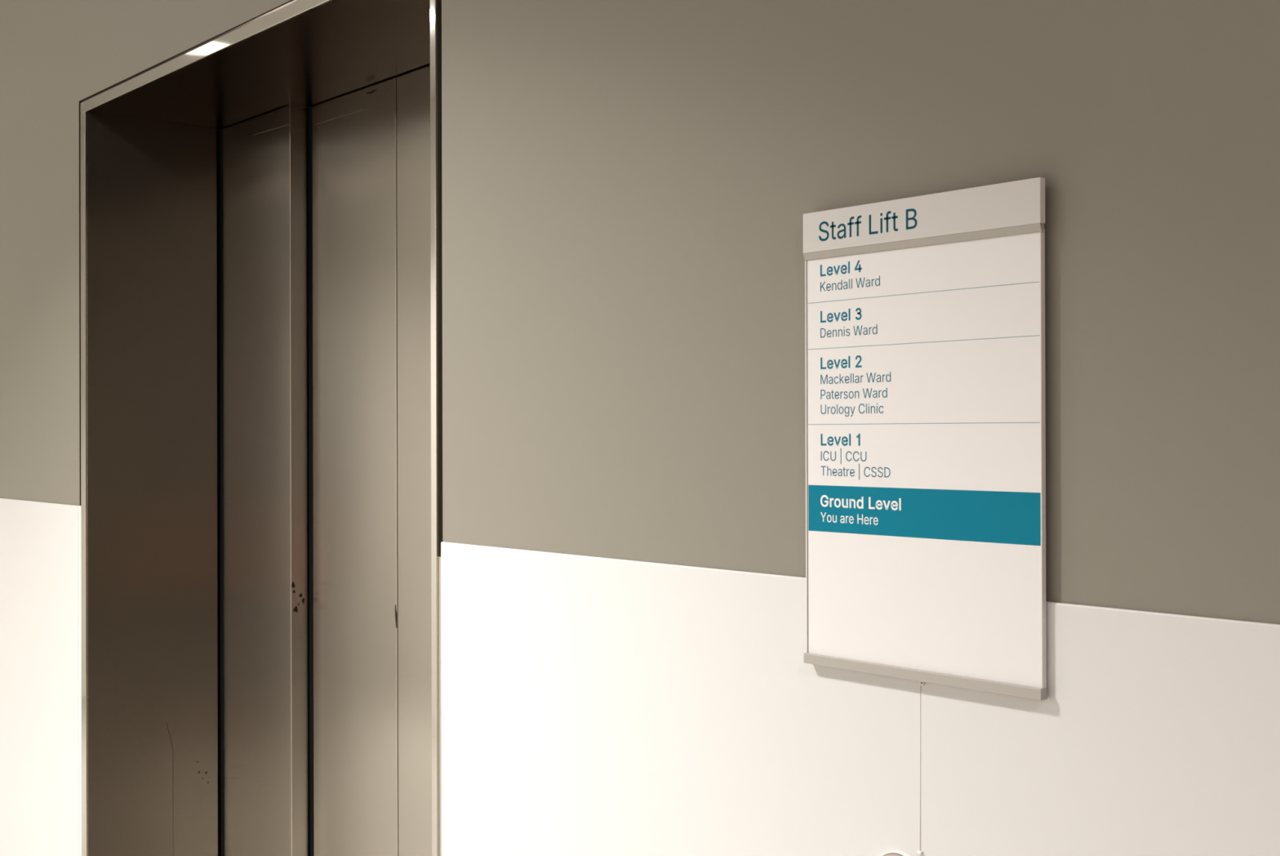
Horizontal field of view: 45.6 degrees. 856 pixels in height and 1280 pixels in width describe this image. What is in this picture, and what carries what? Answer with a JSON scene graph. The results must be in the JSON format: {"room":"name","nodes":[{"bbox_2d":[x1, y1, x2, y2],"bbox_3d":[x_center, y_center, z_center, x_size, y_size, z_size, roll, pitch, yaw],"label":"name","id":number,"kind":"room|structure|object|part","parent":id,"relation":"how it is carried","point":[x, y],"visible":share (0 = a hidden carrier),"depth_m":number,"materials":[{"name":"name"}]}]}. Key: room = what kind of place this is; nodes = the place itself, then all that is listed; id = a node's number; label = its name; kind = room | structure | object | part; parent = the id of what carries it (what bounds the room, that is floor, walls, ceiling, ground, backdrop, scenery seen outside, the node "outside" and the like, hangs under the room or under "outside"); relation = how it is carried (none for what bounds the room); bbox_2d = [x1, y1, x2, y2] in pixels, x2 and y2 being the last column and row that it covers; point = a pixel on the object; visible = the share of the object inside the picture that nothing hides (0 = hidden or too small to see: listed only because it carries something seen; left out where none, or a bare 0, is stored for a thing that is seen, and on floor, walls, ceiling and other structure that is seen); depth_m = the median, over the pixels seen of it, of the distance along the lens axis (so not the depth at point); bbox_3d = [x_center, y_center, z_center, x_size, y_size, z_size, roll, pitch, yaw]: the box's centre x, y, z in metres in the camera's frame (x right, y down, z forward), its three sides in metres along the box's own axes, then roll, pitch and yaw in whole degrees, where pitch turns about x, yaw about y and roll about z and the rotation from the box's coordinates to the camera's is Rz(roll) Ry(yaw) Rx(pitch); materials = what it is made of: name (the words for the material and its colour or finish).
{"room":"hospital interior","nodes":[
{"label":"hospital interior","id":0,"kind":"room"},
{"bbox_2d":[0,0,1279,624],"bbox_3d":[0.442,-0.096,1.472,0.160,2.980,14.700,0,0,-40],"label":"wall","id":1,"kind":"structure","parent":0,"point":[628,186],"depth_m":1.74,"materials":[{"name":"beige paint"}]},
{"bbox_2d":[0,497,79,855],"bbox_3d":[-2.777,0.799,5.224,0.004,1.232,4.806,0,0,-40],"label":"wall panel","id":2,"kind":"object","parent":1,"relation":"attached to","point":[39,664],"depth_m":3.57,"materials":[{"name":"white plastic"}]},
{"bbox_2d":[78,0,442,855],"bbox_3d":[-0.577,0.202,2.931,0.464,2.400,2.650,0,0,-40],"label":"entrance","id":3,"kind":"object","parent":1,"relation":"attached to","point":[260,507],"visible":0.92,"depth_m":3.30,"materials":[{"name":"metal"}]},
{"bbox_3d":[-1.010,0.281,3.613,0.040,2.232,0.867,0,0,-40],"label":"door","id":4,"kind":"part","parent":3,"relation":"part of","materials":[{"name":"metal"}]},
{"bbox_3d":[-0.713,0.279,3.324,0.038,2.232,0.771,0,0,-40],"label":"door","id":5,"kind":"part","parent":3,"relation":"part of","materials":[{"name":"metal"}]},
{"bbox_3d":[-0.220,0.276,2.730,0.038,2.232,0.765,0,0,-40],"label":"door","id":6,"kind":"part","parent":3,"relation":"part of","materials":[{"name":"metal"}]},
{"bbox_2d":[440,541,1279,855],"bbox_3d":[2.393,0.764,-1.008,0.004,1.232,8.398,0,0,-40],"label":"wall panel","id":7,"kind":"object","parent":1,"relation":"attached to","point":[591,705],"depth_m":1.68,"materials":[{"name":"white plastic"}]},
{"bbox_2d":[881,849,910,855],"bbox_3d":[0.261,0.468,1.548,0.014,0.073,0.073,0,0,-40],"label":"round wall fitting","id":8,"kind":"object","parent":7,"relation":"attached to","point":[895,852],"visible":1,"depth_m":1.55,"materials":[{"name":"white plastic"}]},
{"bbox_2d":[916,680,924,854],"bbox_3d":[0.282,0.341,1.531,0.004,0.176,0.009,0,0,-40],"label":"cable","id":9,"kind":"object","parent":7,"relation":"attached to","point":[922,683],"visible":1,"depth_m":1.53,"materials":[{"name":"white plastic"}]},
{"bbox_3d":[0.282,0.341,1.532,0.002,0.168,0.004,0,0,-13],"label":"cord","id":10,"kind":"part","parent":9,"relation":"part of","materials":[{"name":"white plastic"}]},
{"bbox_2d":[803,177,1047,700],"bbox_3d":[0.279,0.011,1.530,0.016,0.483,0.305,0,0,-40],"label":"sign","id":11,"kind":"object","parent":1,"relation":"attached to","point":[925,381],"visible":1,"depth_m":1.51,"materials":[{"name":"white plastic"}]},
{"bbox_3d":[0.181,0.033,1.646,0.006,0.433,0.002,0,0,-40],"label":"rail","id":12,"kind":"part","parent":11,"relation":"part of","materials":[{"name":"silver metal"}]},
{"bbox_3d":[0.278,0.012,1.531,0.005,0.474,0.302,0,0,-40],"label":"panel","id":13,"kind":"part","parent":11,"relation":"part of","materials":[{"name":"metal"}]},
{"bbox_3d":[0.275,-0.210,1.528,0.008,0.042,0.304,0,0,-40],"label":"header panel","id":14,"kind":"part","parent":11,"relation":"part of","materials":[{"name":"grey plastic"}]},
{"bbox_3d":[0.277,0.247,1.528,0.010,0.011,0.304,0,0,-40],"label":"rail","id":15,"kind":"part","parent":11,"relation":"part of","materials":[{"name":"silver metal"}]},
{"bbox_3d":[0.374,0.031,1.414,0.006,0.433,0.001,0,0,-40],"label":"rail","id":16,"kind":"part","parent":11,"relation":"part of","materials":[{"name":"silver metal"}]}
]}

